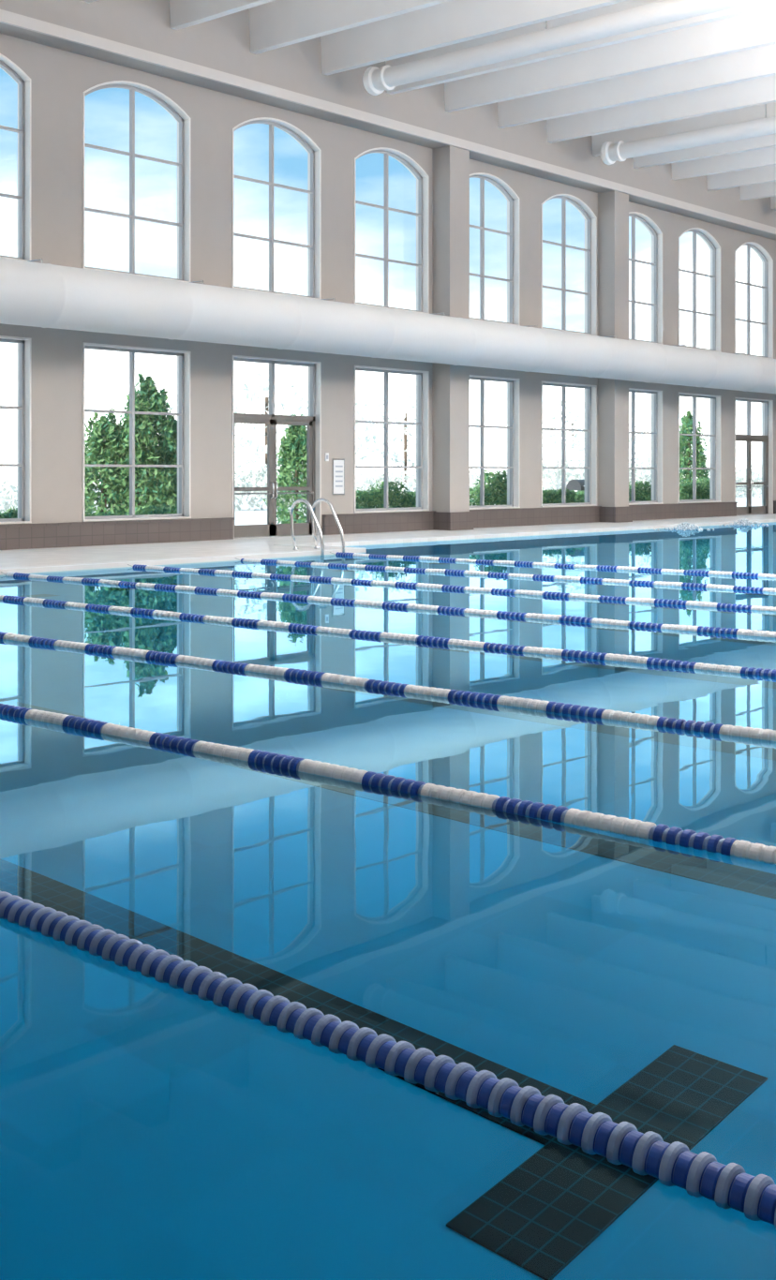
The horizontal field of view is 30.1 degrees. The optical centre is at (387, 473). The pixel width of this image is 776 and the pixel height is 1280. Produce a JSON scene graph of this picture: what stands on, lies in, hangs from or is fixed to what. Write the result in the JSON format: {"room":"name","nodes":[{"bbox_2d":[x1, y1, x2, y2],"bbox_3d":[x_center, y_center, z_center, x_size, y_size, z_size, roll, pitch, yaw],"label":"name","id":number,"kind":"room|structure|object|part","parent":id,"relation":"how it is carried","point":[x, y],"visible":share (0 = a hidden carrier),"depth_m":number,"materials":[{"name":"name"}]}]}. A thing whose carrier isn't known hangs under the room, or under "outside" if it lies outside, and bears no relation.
{"room":"indoor swimming pool","nodes":[
{"label":"indoor swimming pool","id":0,"kind":"room"},
{"bbox_2d":[80,0,98,3],"bbox_3d":[4.379,-10.175,20.246,28.000,1.150,0.300,0,0,41],"label":"ceiling beam","id":1,"kind":"structure","parent":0,"point":[86,1],"depth_m":29.38,"materials":[{"name":"white paint"}]},
{"bbox_2d":[0,33,775,524],"bbox_3d":[-1.615,-3.410,35.895,0.400,10.620,64.000,0,0,41],"label":"wall","id":2,"kind":"structure","parent":0,"point":[59,78],"depth_m":33.16,"materials":[{"name":"paint"}]},
{"bbox_2d":[0,53,31,261],"bbox_3d":[-8.322,-6.345,28.176,0.430,4.190,2.950,0,0,41],"label":"window","id":3,"kind":"structure","parent":2,"relation":"in","point":[24,82],"depth_m":29.20,"materials":[{"name":"paint"}]},
{"bbox_2d":[0,335,31,523],"bbox_3d":[-8.322,-0.860,28.176,0.430,3.740,2.950,0,0,41],"label":"window","id":4,"kind":"structure","parent":2,"relation":"in","point":[24,344],"depth_m":29.20,"materials":[{"name":"paint"}]},
{"bbox_2d":[82,80,190,282],"bbox_3d":[-5.543,-6.345,31.365,0.430,4.190,2.950,0,0,41],"label":"window","id":5,"kind":"structure","parent":2,"relation":"in","point":[183,120],"depth_m":31.90,"materials":[{"name":"paint"}]},
{"bbox_2d":[82,342,191,521],"bbox_3d":[-5.543,-0.860,31.365,0.430,3.740,2.950,0,0,41],"label":"window","id":6,"kind":"structure","parent":2,"relation":"in","point":[183,466],"depth_m":31.86,"materials":[{"name":"paint"}]},
{"bbox_2d":[231,355,321,538],"bbox_3d":[-2.774,-0.595,34.550,0.420,4.270,2.950,0,0,41],"label":"door","id":7,"kind":"structure","parent":2,"relation":"in","point":[312,421],"depth_m":34.64,"materials":[{"name":"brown metal"}]},
{"bbox_2d":[231,117,321,299],"bbox_3d":[-2.770,-6.345,34.547,0.430,4.190,2.950,0,0,41],"label":"window","id":8,"kind":"structure","parent":2,"relation":"in","point":[314,153],"depth_m":35.17,"materials":[{"name":"paint"}]},
{"bbox_2d":[324,452,328,461],"bbox_3d":[-1.509,-0.400,35.682,0.040,0.200,0.120,0,0,41],"label":"plate","id":9,"kind":"object","parent":2,"relation":"attached to","point":[326,454],"visible":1,"depth_m":35.66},
{"bbox_2d":[331,459,344,494],"bbox_3d":[-1.236,0.090,35.988,0.050,0.900,0.440,0,0,41],"label":"sign","id":10,"kind":"object","parent":2,"relation":"attached to","point":[337,465],"visible":1,"depth_m":35.96,"materials":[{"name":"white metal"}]},
{"bbox_2d":[0,257,775,393],"bbox_3d":[-0.780,-3.471,35.101,1.902,1.327,63.500,0,0,41],"label":"air duct","id":11,"kind":"object","parent":2,"relation":"attached to","point":[37,294],"visible":1,"depth_m":33.20,"materials":[{"name":"metal"}]},
{"bbox_2d":[0,500,775,550],"bbox_3d":[-1.416,1.270,35.721,0.130,0.500,64.000,0,0,41],"label":"baseboard","id":12,"kind":"structure","parent":2,"relation":"attached to","point":[44,535],"depth_m":35.66,"materials":[{"name":"tile"}]},
{"bbox_2d":[0,0,775,240],"bbox_3d":[-1.389,-9.735,35.698,1.000,2.030,64.000,0,0,41],"label":"bulkhead","id":13,"kind":"object","parent":2,"relation":"attached to","point":[222,43],"visible":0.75,"depth_m":34.93,"materials":[{"name":"paint"}]},
{"bbox_2d":[169,0,274,29],"bbox_3d":[5.929,-10.175,22.025,28.000,1.150,0.300,0,0,41],"label":"ceiling beam","id":14,"kind":"structure","parent":13,"relation":"attached to","point":[183,13],"depth_m":30.51,"materials":[{"name":"white paint"}]},
{"bbox_2d":[249,0,451,54],"bbox_3d":[7.480,-10.175,23.804,28.000,1.150,0.300,0,0,41],"label":"ceiling beam","id":15,"kind":"structure","parent":13,"relation":"attached to","point":[276,23],"depth_m":31.65,"materials":[{"name":"white paint"}]},
{"bbox_2d":[0,9,775,234],"bbox_3d":[-0.982,-8.840,35.343,0.080,0.240,64.000,0,0,41],"label":"trim","id":16,"kind":"structure","parent":13,"relation":"attached to","point":[9,18],"depth_m":34.80,"materials":[{"name":"beige paint"}]},
{"bbox_2d":[320,0,628,75],"bbox_3d":[9.030,-10.175,25.583,28.000,1.150,0.300,0,0,41],"label":"ceiling beam","id":17,"kind":"structure","parent":13,"relation":"attached to","point":[453,22],"depth_m":32.40,"materials":[{"name":"white paint"}]},
{"bbox_2d":[385,0,775,94],"bbox_3d":[10.580,-10.175,27.363,28.000,1.150,0.300,0,0,41],"label":"ceiling beam","id":18,"kind":"structure","parent":13,"relation":"attached to","point":[766,4],"depth_m":33.05,"materials":[{"name":"white paint"}]},
{"bbox_2d":[444,7,775,112],"bbox_3d":[12.131,-10.175,29.142,28.000,1.150,0.300,0,0,41],"label":"ceiling beam","id":19,"kind":"structure","parent":13,"relation":"attached to","point":[757,29],"depth_m":34.75,"materials":[{"name":"white paint"}]},
{"bbox_2d":[497,44,775,128],"bbox_3d":[13.681,-10.175,30.921,28.000,1.150,0.300,0,0,41],"label":"ceiling beam","id":20,"kind":"structure","parent":13,"relation":"attached to","point":[757,63],"depth_m":37.03,"materials":[{"name":"white paint"}]},
{"bbox_2d":[354,147,429,313],"bbox_3d":[-0.031,-6.345,37.691,0.430,4.190,2.950,0,0,41],"label":"window","id":21,"kind":"structure","parent":2,"relation":"in","point":[422,214],"depth_m":38.58,"materials":[{"name":"paint"}]},
{"bbox_2d":[354,365,429,513],"bbox_3d":[-0.031,-0.860,37.691,0.430,3.740,2.950,0,0,41],"label":"window","id":22,"kind":"structure","parent":2,"relation":"in","point":[422,423],"depth_m":38.64,"materials":[{"name":"paint"}]},
{"bbox_2d":[431,145,473,530],"bbox_3d":[1.728,-3.600,38.910,0.680,10.240,1.000,0,0,41],"label":"pilaster","id":23,"kind":"object","parent":2,"relation":"attached to","point":[450,164],"visible":0.86,"depth_m":38.65,"materials":[{"name":"paint"}]},
{"bbox_2d":[469,172,520,326],"bbox_3d":[2.683,-6.345,40.804,0.430,4.190,2.950,0,0,41],"label":"window","id":24,"kind":"structure","parent":2,"relation":"in","point":[513,200],"depth_m":41.75,"materials":[{"name":"paint"}]},
{"bbox_2d":[469,374,520,509],"bbox_3d":[2.683,-0.860,40.804,0.430,3.740,2.950,0,0,41],"label":"window","id":25,"kind":"structure","parent":2,"relation":"in","point":[513,384],"depth_m":41.78,"materials":[{"name":"paint"}]},
{"bbox_2d":[541,193,596,335],"bbox_3d":[5.357,-6.345,43.873,0.430,4.190,2.950,0,0,41],"label":"window","id":26,"kind":"structure","parent":2,"relation":"in","point":[590,219],"depth_m":44.83,"materials":[{"name":"paint"}]},
{"bbox_2d":[541,380,596,507],"bbox_3d":[5.357,-0.860,43.873,0.430,3.740,2.950,0,0,41],"label":"window","id":27,"kind":"structure","parent":2,"relation":"in","point":[590,391],"depth_m":44.83,"materials":[{"name":"paint"}]},
{"bbox_2d":[597,190,632,522],"bbox_3d":[7.070,-3.600,45.039,0.680,10.240,1.000,0,0,41],"label":"pilaster","id":28,"kind":"object","parent":2,"relation":"attached to","point":[613,206],"visible":0.86,"depth_m":44.80,"materials":[{"name":"paint"}]},
{"bbox_2d":[628,211,663,344],"bbox_3d":[7.984,-6.345,46.888,0.430,4.190,2.950,0,0,41],"label":"window","id":29,"kind":"structure","parent":2,"relation":"in","point":[656,263],"depth_m":47.86,"materials":[{"name":"paint"}]},
{"bbox_2d":[628,387,663,505],"bbox_3d":[7.984,-0.860,46.888,0.430,3.740,2.950,0,0,41],"label":"window","id":30,"kind":"structure","parent":2,"relation":"in","point":[656,432],"depth_m":47.89,"materials":[{"name":"paint"}]},
{"bbox_2d":[678,227,721,352],"bbox_3d":[10.613,-6.345,49.904,0.430,4.190,2.950,0,0,41],"label":"window","id":31,"kind":"structure","parent":2,"relation":"in","point":[714,275],"depth_m":50.86,"materials":[{"name":"paint"}]},
{"bbox_2d":[678,392,721,503],"bbox_3d":[10.613,-0.860,49.904,0.430,3.740,2.950,0,0,41],"label":"window","id":32,"kind":"structure","parent":2,"relation":"in","point":[714,435],"depth_m":50.89,"materials":[{"name":"paint"}]},
{"bbox_2d":[734,397,773,515],"bbox_3d":[13.237,-0.595,52.923,0.420,4.270,2.950,0,0,41],"label":"door","id":33,"kind":"structure","parent":2,"relation":"in","point":[766,438],"depth_m":53.84,"materials":[{"name":"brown metal"}]},
{"bbox_2d":[734,241,773,358],"bbox_3d":[13.240,-6.345,52.919,0.430,4.190,2.950,0,0,41],"label":"window","id":34,"kind":"structure","parent":2,"relation":"in","point":[766,287],"depth_m":53.88,"materials":[{"name":"paint"}]},
{"bbox_2d":[0,513,775,575],"bbox_3d":[9.316,1.710,26.369,28.600,0.380,64.000,0,0,41],"label":"floor","id":35,"kind":"structure","parent":0,"point":[15,558],"depth_m":29.47,"materials":[{"name":"tile"}]},
{"bbox_2d":[289,498,344,555],"bbox_3d":[-1.391,1.550,28.536,0.932,2.100,0.720,0,0,41],"label":"pool ladder","id":36,"kind":"object","parent":35,"relation":"on","point":[314,520],"visible":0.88,"depth_m":28.53,"materials":[{"name":"silver metal"}]},
{"bbox_3d":[-1.594,1.550,28.316,0.914,2.100,0.120,0,0,41],"label":"rail","id":37,"kind":"part","parent":36,"relation":"part of","materials":[{"name":"silver metal"}]},
{"bbox_3d":[-1.200,1.550,28.768,0.914,2.100,0.120,0,0,41],"label":"rail","id":38,"kind":"part","parent":36,"relation":"part of","materials":[{"name":"silver metal"}]},
{"bbox_2d":[0,521,775,1279],"bbox_3d":[8.441,1.600,26.468,20.950,0.001,55.000,0,0,41],"label":"pool water","id":39,"kind":"object","parent":35,"relation":"in","point":[151,1128],"visible":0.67,"depth_m":5.12,"materials":[{"name":"blue liquid"}]},
{"bbox_2d":[0,890,775,1225],"bbox_3d":[-5.548,1.600,8.892,18.993,0.126,0.268,0,0,42],"label":"lane rope","id":40,"kind":"object","parent":39,"relation":"on","point":[702,1172],"visible":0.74,"depth_m":3.78,"materials":[{"name":"blue plastic"}]},
{"bbox_2d":[0,703,775,863],"bbox_3d":[-3.892,1.600,10.793,18.992,0.118,0.150,0,0,41],"label":"lane rope","id":41,"kind":"object","parent":39,"relation":"on","point":[574,816],"visible":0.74,"depth_m":7.17,"materials":[{"name":"blue plastic"}]},
{"bbox_2d":[0,631,775,741],"bbox_3d":[-2.243,1.600,12.685,18.992,0.118,0.150,0,0,41],"label":"lane rope","id":42,"kind":"object","parent":39,"relation":"on","point":[518,702],"visible":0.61,"depth_m":10.40,"materials":[{"name":"blue plastic"}]},
{"bbox_2d":[0,595,775,676],"bbox_3d":[-0.594,1.600,14.578,18.992,0.112,0.144,0,0,41],"label":"lane rope","id":43,"kind":"object","parent":39,"relation":"on","point":[399,636],"visible":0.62,"depth_m":13.67,"materials":[{"name":"blue plastic"}]},
{"bbox_2d":[0,571,775,637],"bbox_3d":[1.055,1.600,16.470,18.992,0.112,0.144,0,0,41],"label":"lane rope","id":44,"kind":"object","parent":39,"relation":"on","point":[740,632],"visible":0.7,"depth_m":16.86,"materials":[{"name":"blue plastic"}]},
{"bbox_2d":[127,564,775,610],"bbox_3d":[2.704,1.600,18.362,18.992,0.112,0.144,0,0,41],"label":"lane rope","id":45,"kind":"object","parent":39,"relation":"on","point":[418,585],"visible":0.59,"depth_m":19.55,"materials":[{"name":"blue plastic"}]},
{"bbox_2d":[235,557,775,592],"bbox_3d":[4.353,1.600,20.255,18.992,0.112,0.144,0,0,41],"label":"lane rope","id":46,"kind":"object","parent":39,"relation":"on","point":[677,584],"visible":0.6,"depth_m":22.16,"materials":[{"name":"blue plastic"}]},
{"bbox_2d":[329,551,775,577],"bbox_3d":[6.002,1.600,22.147,18.992,0.112,0.144,0,0,41],"label":"lane rope","id":47,"kind":"object","parent":39,"relation":"on","point":[337,553],"visible":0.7,"depth_m":24.68,"materials":[{"name":"blue plastic"}]},
{"bbox_2d":[653,521,714,531],"bbox_3d":[8.393,1.509,41.016,1.698,0.248,1.970,0,0,41],"label":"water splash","id":48,"kind":"object","parent":39,"relation":"on","point":[682,525],"visible":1,"depth_m":40.92,"materials":[{"name":"white liquid"}]},
{"bbox_2d":[719,518,768,526],"bbox_3d":[10.767,1.505,44.223,1.797,0.252,1.607,0,0,41],"label":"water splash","id":49,"kind":"object","parent":39,"relation":"on","point":[745,522],"visible":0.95,"depth_m":44.15,"materials":[{"name":"white liquid"}]},
{"bbox_2d":[0,518,775,569],"bbox_3d":[8.441,1.514,26.468,21.590,0.012,55.640,0,0,41],"label":"trim","id":50,"kind":"structure","parent":35,"relation":"on","point":[289,544],"depth_m":28.95,"materials":[{"name":"white tile"}]},
{"bbox_2d":[362,0,764,95],"bbox_3d":[9.577,-9.905,25.982,26.700,1.690,0.680,0,0,41],"label":"duct","id":51,"kind":"object","parent":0,"point":[376,80],"depth_m":31.17,"materials":[{"name":"white metal"}]},
{"bbox_2d":[546,74,775,142],"bbox_3d":[15.232,-10.175,32.700,28.000,1.150,0.300,0,0,41],"label":"ceiling beam","id":52,"kind":"structure","parent":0,"point":[761,91],"depth_m":39.28,"materials":[{"name":"white paint"}]},
{"bbox_2d":[591,102,775,156],"bbox_3d":[16.782,-10.175,34.479,28.000,1.150,0.300,0,0,41],"label":"ceiling beam","id":53,"kind":"structure","parent":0,"point":[753,112],"depth_m":41.52,"materials":[{"name":"white paint"}]},
{"bbox_2d":[599,104,775,164],"bbox_3d":[16.390,-9.905,33.800,26.700,1.690,0.680,0,0,41],"label":"duct","id":54,"kind":"object","parent":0,"point":[610,152],"depth_m":40.51,"materials":[{"name":"white metal"}]},
{"bbox_2d":[633,133,775,168],"bbox_3d":[18.333,-10.175,36.259,28.000,1.150,0.300,0,0,41],"label":"ceiling beam","id":55,"kind":"structure","parent":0,"point":[767,141],"depth_m":43.71,"materials":[{"name":"white paint"}]},
{"bbox_2d":[670,146,775,179],"bbox_3d":[19.883,-10.175,38.038,28.000,1.150,0.300,0,0,41],"label":"ceiling beam","id":56,"kind":"structure","parent":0,"point":[766,156],"depth_m":45.91,"materials":[{"name":"white paint"}]},
{"bbox_2d":[706,164,775,191],"bbox_3d":[21.434,-10.175,39.817,28.000,1.150,0.300,0,0,41],"label":"ceiling beam","id":57,"kind":"structure","parent":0,"point":[763,174],"depth_m":48.10,"materials":[{"name":"white paint"}]},
{"bbox_2d":[739,181,775,200],"bbox_3d":[22.984,-10.175,41.596,28.000,1.150,0.300,0,0,41],"label":"ceiling beam","id":58,"kind":"structure","parent":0,"point":[766,189],"depth_m":50.26,"materials":[{"name":"white paint"}]},
{"bbox_2d":[770,195,775,209],"bbox_3d":[24.535,-10.175,43.376,28.000,1.150,0.300,0,0,41],"label":"ceiling beam","id":59,"kind":"structure","parent":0,"point":[772,199],"depth_m":52.43,"materials":[{"name":"white paint"}]},
{"label":"outside","id":60,"kind":"structure","parent":0,"visible":0},
{"bbox_2d":[0,484,761,525],"bbox_3d":[-33.118,1.860,95.181,125.000,0.480,220.000,0,0,41],"label":"ground","id":61,"kind":"structure","parent":60,"point":[244,516],"depth_m":64.85,"materials":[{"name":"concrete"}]},
{"bbox_2d":[0,475,17,513],"bbox_3d":[-15.644,0.860,52.080,2.716,1.777,10.275,0,0,41],"label":"shrub","id":62,"kind":"object","parent":61,"relation":"on","point":[11,489],"visible":0.25,"depth_m":53.12,"materials":[{"name":"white plant"}]},
{"bbox_2d":[0,506,17,518],"bbox_3d":[-8.871,1.085,30.760,1.065,1.146,3.823,0,0,41],"label":"hedge","id":63,"kind":"object","parent":61,"relation":"on","point":[11,513],"visible":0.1,"depth_m":31.31,"materials":[{"name":"green plant"}]},
{"bbox_2d":[84,407,144,515],"bbox_3d":[-7.120,-0.024,36.489,2.031,3.289,2.188,0,0,8],"label":"conifer tree","id":64,"kind":"object","parent":61,"relation":"on","point":[103,443],"visible":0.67,"depth_m":36.09,"materials":[{"name":"green plant"}]},
{"bbox_2d":[84,503,177,516],"bbox_3d":[-6.194,1.175,33.843,1.056,0.954,3.814,0,0,41],"label":"hedge","id":65,"kind":"object","parent":61,"relation":"on","point":[147,510],"visible":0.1,"depth_m":34.26,"materials":[{"name":"green plant"}]},
{"bbox_2d":[102,399,177,514],"bbox_3d":[-6.321,-0.146,36.713,1.896,3.532,1.750,0,0,-13],"label":"conifer tree","id":66,"kind":"object","parent":61,"relation":"on","point":[144,439],"visible":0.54,"depth_m":36.37,"materials":[{"name":"green plant"}]},
{"bbox_2d":[117,372,177,509],"bbox_3d":[-6.096,-0.483,37.410,2.332,4.206,2.116,0,0,-34],"label":"conifer tree","id":67,"kind":"object","parent":61,"relation":"on","point":[148,391],"visible":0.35,"depth_m":37.08,"materials":[{"name":"green plant"}]},
{"bbox_2d":[120,393,177,445],"bbox_3d":[-13.345,-1.625,87.271,5.982,6.489,5.877,0,0,41],"label":"tree","id":68,"kind":"object","parent":61,"relation":"on","point":[173,407],"visible":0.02,"depth_m":86.41,"materials":[{"name":"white plant"}]},
{"bbox_2d":[165,415,177,506],"bbox_3d":[-5.676,0.026,38.079,1.778,3.188,1.808,0,0,41],"label":"conifer tree","id":69,"kind":"object","parent":61,"relation":"on","point":[174,432],"visible":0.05,"depth_m":37.91,"materials":[{"name":"green plant"}]},
{"bbox_2d":[94,460,305,510],"bbox_3d":[-7.410,0.542,61.529,2.742,2.388,11.302,0,0,41],"label":"shrub","id":70,"kind":"object","parent":61,"relation":"on","point":[240,477],"visible":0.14,"depth_m":62.65,"materials":[{"name":"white plant"}]},
{"bbox_2d":[233,373,307,494],"bbox_3d":[-7.926,-2.407,93.249,6.833,8.054,6.770,0,0,41],"label":"tree","id":71,"kind":"object","parent":61,"relation":"on","point":[265,387],"visible":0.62,"depth_m":93.14,"materials":[{"name":"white plant"}]},
{"bbox_2d":[257,413,306,523],"bbox_3d":[-2.705,-0.048,41.360,1.549,3.336,1.697,0,0,41],"label":"conifer tree","id":72,"kind":"object","parent":61,"relation":"on","point":[293,451],"visible":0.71,"depth_m":41.17,"materials":[{"name":"green plant"}]},
{"bbox_2d":[297,402,383,465],"bbox_3d":[-3.619,-1.770,98.591,6.910,6.781,6.809,0,0,41],"label":"tree","id":73,"kind":"object","parent":61,"relation":"on","point":[367,425],"visible":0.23,"depth_m":98.85,"materials":[{"name":"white plant"}]},
{"bbox_2d":[355,479,416,508],"bbox_3d":[0.280,0.913,41.274,1.066,1.474,4.338,0,0,41],"label":"hedge","id":74,"kind":"object","parent":61,"relation":"on","point":[364,499],"visible":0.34,"depth_m":40.63,"materials":[{"name":"green plant"}]},
{"bbox_2d":[358,395,416,482],"bbox_3d":[1.188,-2.184,105.276,6.795,7.609,6.810,0,0,41],"label":"tree","id":75,"kind":"object","parent":61,"relation":"on","point":[394,458],"visible":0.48,"depth_m":104.65,"materials":[{"name":"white plant"}]},
{"bbox_2d":[355,468,503,503],"bbox_3d":[2.116,0.709,72.423,2.763,2.098,12.285,0,0,41],"label":"shrub","id":76,"kind":"object","parent":61,"relation":"on","point":[410,483],"visible":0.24,"depth_m":69.73,"materials":[{"name":"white plant"}]},
{"bbox_2d":[469,469,506,506],"bbox_3d":[3.503,0.756,44.962,1.053,1.771,2.538,0,0,41],"label":"hedge","id":77,"kind":"object","parent":61,"relation":"on","point":[498,481],"visible":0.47,"depth_m":44.37,"materials":[{"name":"green plant"}]},
{"bbox_2d":[542,442,584,489],"bbox_3d":[6.936,0.185,58.950,2.772,2.870,2.772,0,0,-26],"label":"patio umbrella","id":78,"kind":"object","parent":61,"relation":"on","point":[553,452],"visible":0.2,"depth_m":58.04,"materials":[{"name":"white fabric"}]},
{"bbox_2d":[542,488,584,503],"bbox_3d":[5.766,1.060,47.558,1.070,1.190,3.845,0,0,41],"label":"hedge","id":79,"kind":"object","parent":61,"relation":"on","point":[553,496],"visible":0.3,"depth_m":47.08,"materials":[{"name":"green plant"}]},
{"bbox_2d":[542,406,584,467],"bbox_3d":[15.906,-2.051,124.596,6.485,7.343,6.406,0,0,41],"label":"tree","id":80,"kind":"object","parent":61,"relation":"on","point":[567,415],"visible":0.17,"depth_m":123.97,"materials":[{"name":"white plant"}]},
{"bbox_2d":[565,479,584,500],"bbox_3d":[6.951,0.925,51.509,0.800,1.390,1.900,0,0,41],"label":"car","id":81,"kind":"object","parent":61,"relation":"on","point":[573,484],"visible":0.18,"depth_m":51.01,"materials":[{"name":"metal"}]},
{"bbox_2d":[548,391,630,467],"bbox_3d":[15.016,-2.213,107.180,6.660,7.666,6.702,0,0,41],"label":"tree","id":82,"kind":"object","parent":61,"relation":"on","point":[569,411],"visible":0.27,"depth_m":106.32,"materials":[{"name":"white plant"}]},
{"bbox_2d":[565,418,639,465],"bbox_3d":[16.748,-1.637,115.088,6.510,6.514,6.553,0,0,41],"label":"tree","id":83,"kind":"object","parent":61,"relation":"on","point":[573,427],"visible":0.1,"depth_m":114.68,"materials":[{"name":"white plant"}]},
{"bbox_2d":[542,458,684,499],"bbox_3d":[12.627,0.291,84.499,2.792,2.847,16.294,0,0,41],"label":"shrub","id":84,"kind":"object","parent":61,"relation":"on","point":[548,474],"visible":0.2,"depth_m":81.10,"materials":[{"name":"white plant"}]},
{"bbox_2d":[628,479,651,501],"bbox_3d":[9.116,0.934,51.408,1.040,1.422,3.616,0,0,41],"label":"hedge","id":85,"kind":"object","parent":61,"relation":"on","point":[642,494],"visible":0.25,"depth_m":50.85,"materials":[{"name":"green plant"}]},
{"bbox_2d":[628,413,692,463],"bbox_3d":[24.482,-2.104,128.871,6.447,7.448,6.288,0,0,41],"label":"tree","id":86,"kind":"object","parent":61,"relation":"on","point":[646,448],"visible":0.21,"depth_m":128.62,"materials":[{"name":"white plant"}]},
{"bbox_2d":[648,425,709,484],"bbox_3d":[27.824,-1.634,136.684,6.128,6.508,6.453,0,0,41],"label":"tree","id":87,"kind":"object","parent":61,"relation":"on","point":[705,447],"visible":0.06,"depth_m":136.65,"materials":[{"name":"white plant"}]},
{"bbox_2d":[679,409,709,498],"bbox_3d":[12.111,-0.467,57.997,1.872,4.173,2.069,0,0,41],"label":"conifer tree","id":88,"kind":"object","parent":61,"relation":"on","point":[685,446],"visible":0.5,"depth_m":57.72,"materials":[{"name":"green plant"}]},
{"bbox_2d":[679,476,709,499],"bbox_3d":[11.683,0.877,54.354,1.045,1.541,2.435,0,0,41],"label":"hedge","id":89,"kind":"object","parent":61,"relation":"on","point":[702,489],"visible":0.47,"depth_m":53.76,"materials":[{"name":"green plant"}]},
{"bbox_2d":[699,463,761,497],"bbox_3d":[27.093,0.505,101.098,2.783,2.476,20.254,0,0,41],"label":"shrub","id":90,"kind":"object","parent":61,"relation":"on","point":[741,473],"visible":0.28,"depth_m":96.67,"materials":[{"name":"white plant"}]}
]}

